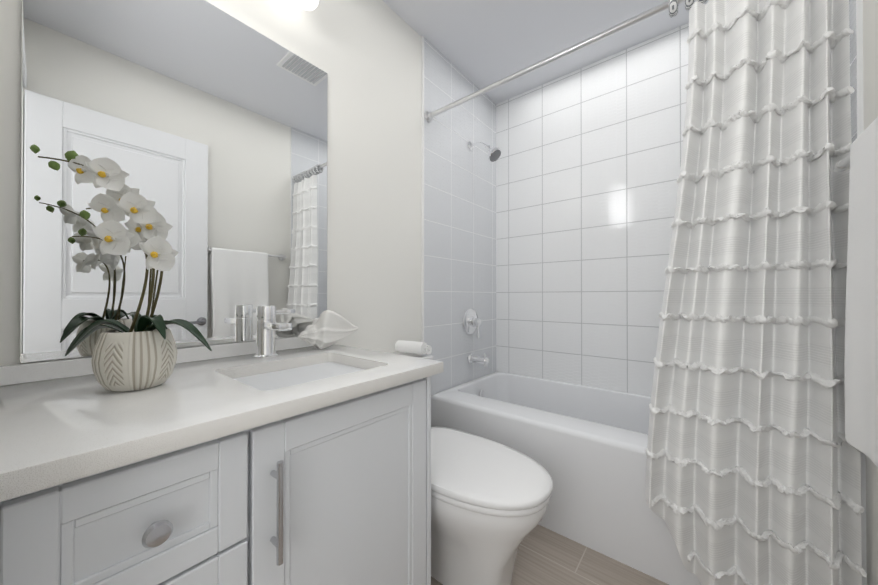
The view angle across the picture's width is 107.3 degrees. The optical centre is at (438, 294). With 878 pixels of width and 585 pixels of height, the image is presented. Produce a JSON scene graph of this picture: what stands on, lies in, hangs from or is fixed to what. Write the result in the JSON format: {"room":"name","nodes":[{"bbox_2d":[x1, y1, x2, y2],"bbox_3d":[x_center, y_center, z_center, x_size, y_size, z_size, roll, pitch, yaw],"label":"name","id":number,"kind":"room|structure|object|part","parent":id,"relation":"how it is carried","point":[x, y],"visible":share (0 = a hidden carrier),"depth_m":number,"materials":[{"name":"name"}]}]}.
{"room":"bathroom","nodes":[
{"label":"bathroom","id":0,"kind":"room"},
{"bbox_2d":[0,0,420,365],"bbox_3d":[-0.786,-0.216,1.027,0.120,2.430,3.930,0,0,39],"label":"wall","id":1,"kind":"structure","parent":0,"point":[365,55],"depth_m":1.45,"materials":[{"name":"white paint"}]},
{"bbox_2d":[0,337,313,385],"bbox_3d":[-0.700,0.178,1.016,0.018,0.042,0.819,0,0,39],"label":"backsplash","id":2,"kind":"structure","parent":1,"relation":"attached to","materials":[{"name":"stone"}]},
{"bbox_2d":[20,0,327,362],"bbox_3d":[-0.702,-0.378,1.028,0.006,1.068,0.769,0,0,39],"label":"mirror","id":3,"kind":"object","parent":1,"relation":"attached to","point":[203,124],"visible":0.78,"depth_m":0.94,"materials":[{"name":"clear glass"}]},
{"bbox_2d":[291,0,318,10],"bbox_3d":[-0.648,-1.091,1.003,0.127,0.086,0.560,0,0,39],"label":"sconce","id":4,"kind":"object","parent":1,"relation":"attached to","point":[308,5],"visible":1,"depth_m":1.17,"materials":[{"name":"white glass"}]},
{"bbox_2d":[421,36,423,341],"bbox_3d":[-0.089,-0.212,1.779,0.012,2.430,0.010,0,0,39],"label":"trim","id":5,"kind":"structure","parent":1,"relation":"attached to","point":[422,188],"depth_m":1.78,"materials":[{"name":"white plastic"}]},
{"bbox_2d":[424,37,495,395],"bbox_3d":[0.168,-0.210,2.096,0.010,2.430,0.807,0,0,39],"label":"wall tile","id":6,"kind":"structure","parent":1,"relation":"attached to","point":[459,228],"depth_m":2.02,"materials":[{"name":"white tile"}]},
{"bbox_2d":[463,308,480,337],"bbox_3d":[0.235,0.184,2.109,0.074,0.191,0.172,0,0,39],"label":"shower valve","id":7,"kind":"object","parent":6,"relation":"attached to","point":[471,322],"visible":1,"depth_m":2.09,"materials":[{"name":"silver metal"}]},
{"bbox_2d":[468,353,488,366],"bbox_3d":[0.259,0.413,2.088,0.136,0.082,0.064,0,0,39],"label":"tub spout","id":8,"kind":"object","parent":6,"relation":"attached to","point":[483,360],"visible":1,"depth_m":2.07,"materials":[{"name":"silver metal"}]},
{"bbox_2d":[468,141,500,161],"bbox_3d":[0.292,-0.927,2.068,0.222,0.172,0.092,0,0,39],"label":"shower head","id":9,"kind":"object","parent":6,"relation":"attached to","point":[494,154],"visible":1,"depth_m":2.03},
{"bbox_2d":[382,0,708,103],"bbox_3d":[-0.150,-1.463,0.515,1.760,0.060,3.930,0,0,39],"label":"ceiling","id":10,"kind":"structure","parent":0,"point":[480,44],"depth_m":1.75,"materials":[{"name":"white paint"}]},
{"bbox_2d":[431,525,668,584],"bbox_3d":[-0.150,1.027,0.503,1.760,0.060,3.930,0,0,39],"label":"floor","id":11,"kind":"structure","parent":0,"point":[545,556],"depth_m":1.19,"materials":[{"name":"tile"}]},
{"bbox_2d":[0,306,443,584],"bbox_3d":[-0.475,0.516,0.832,0.598,0.964,0.819,0,0,39],"label":"bathroom vanity","id":12,"kind":"object","parent":11,"relation":"on","point":[266,457],"visible":1,"depth_m":0.60,"materials":[{"name":"white paint"}]},
{"bbox_2d":[30,144,211,391],"bbox_3d":[-0.651,-0.040,0.674,0.210,0.473,0.254,0,0,39],"label":"orchid","id":13,"kind":"object","parent":12,"relation":"on","point":[141,353],"visible":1,"depth_m":0.64,"materials":[{"name":"plant"}]},
{"bbox_3d":[-0.649,0.136,0.694,0.135,0.121,0.135,0,0,39],"label":"pot","id":14,"kind":"part","parent":13,"relation":"part of","materials":[{"name":"ceramic"}]},
{"bbox_3d":[-0.359,0.547,0.529,0.036,0.480,0.194,0,0,39],"label":"handle","id":15,"kind":"part","parent":12,"relation":"part of","materials":[{"name":"grey metal"}]},
{"bbox_2d":[253,306,295,357],"bbox_3d":[-0.505,0.117,1.041,0.171,0.164,0.131,0,0,39],"label":"faucet","id":16,"kind":"object","parent":12,"relation":"on","point":[267,326],"depth_m":1.03,"materials":[{"name":"silver metal"}]},
{"bbox_2d":[298,310,357,349],"bbox_3d":[-0.410,0.126,1.211,0.134,0.146,0.233,0,0,39],"label":"shell","id":17,"kind":"object","parent":12,"relation":"on","point":[326,328],"visible":1,"depth_m":1.15,"materials":[{"name":"white ceramic"}]},
{"bbox_2d":[392,352,552,584],"bbox_3d":[0.012,0.639,1.243,0.833,0.723,0.398,0,0,39],"label":"toilet","id":18,"kind":"object","parent":11,"relation":"on","point":[490,499],"visible":0.46,"depth_m":1.02,"materials":[{"name":"white ceramic"}]},
{"bbox_3d":[-0.229,0.478,1.440,0.211,0.387,0.390,0,0,39],"label":"tank","id":19,"kind":"part","parent":18,"relation":"part of","materials":[{"name":"white ceramic"}]},
{"bbox_2d":[395,340,431,354],"bbox_3d":[-0.122,0.249,1.537,0.160,0.060,0.104,0,0,39],"label":"rolled towels","id":20,"kind":"object","parent":18,"relation":"on","point":[413,347],"visible":1,"depth_m":1.50,"materials":[{"name":"white fabric"}]},
{"bbox_3d":[0.093,0.632,1.177,0.614,0.019,0.392,0,0,39],"label":"seat","id":21,"kind":"part","parent":18,"relation":"part of","materials":[{"name":"white ceramic"}]},
{"bbox_3d":[0.083,0.614,1.186,0.651,0.048,0.398,0,0,39],"label":"lid","id":22,"kind":"part","parent":18,"relation":"part of","materials":[{"name":"white ceramic"}]},
{"bbox_2d":[431,371,700,584],"bbox_3d":[0.766,0.780,1.630,1.494,0.445,0.762,0,0,39],"label":"bathtub","id":23,"kind":"object","parent":11,"relation":"on","point":[585,447],"visible":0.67,"depth_m":1.35,"materials":[{"name":"white ceramic"}]},
{"bbox_2d":[863,0,877,584],"bbox_3d":[0.486,-0.221,-0.008,0.120,2.430,3.930,0,0,39],"label":"wall","id":24,"kind":"structure","parent":0,"point":[870,61],"depth_m":0.79,"materials":[{"name":"white paint"}]},
{"bbox_2d":[833,117,877,466],"bbox_3d":[0.845,-0.013,0.591,0.080,0.668,0.567,0,0,39],"label":"towel","id":25,"kind":"object","parent":24,"relation":"attached to","point":[859,160],"visible":1,"depth_m":0.65,"materials":[{"name":"white fabric"}]},
{"bbox_2d":[849,0,866,584],"bbox_3d":[1.339,-0.215,1.143,0.010,2.430,0.807,0,0,39],"label":"wall tile","id":26,"kind":"structure","parent":24,"relation":"attached to","point":[856,50],"depth_m":0.83,"materials":[{"name":"white tile"}]},
{"bbox_2d":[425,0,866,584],"bbox_3d":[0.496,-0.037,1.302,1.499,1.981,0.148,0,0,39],"label":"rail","id":27,"kind":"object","parent":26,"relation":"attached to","point":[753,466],"visible":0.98,"depth_m":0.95,"materials":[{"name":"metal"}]},
{"bbox_3d":[0.519,-0.999,1.335,1.499,0.056,0.056,0,0,39],"label":"rod","id":28,"kind":"part","parent":27,"relation":"part of","materials":[{"name":"silver metal"}]},
{"bbox_2d":[645,0,861,584],"bbox_3d":[0.897,0.001,0.983,0.459,1.903,0.131,0,0,39],"label":"curtain","id":29,"kind":"object","parent":27,"relation":"hanging from","point":[753,474],"depth_m":0.94,"materials":[{"name":"fabric"}]},
{"bbox_3d":[1.053,-0.211,1.987,1.520,2.430,0.120,0,0,39],"label":"wall","id":30,"kind":"structure","parent":0,"visible":0},
{"bbox_2d":[496,23,688,395],"bbox_3d":[1.012,-0.401,1.937,1.520,2.050,0.010,0,0,39],"label":"wall tile","id":31,"kind":"structure","parent":30,"relation":"attached to","point":[588,162],"depth_m":1.99,"materials":[{"name":"white tile"}]}
]}

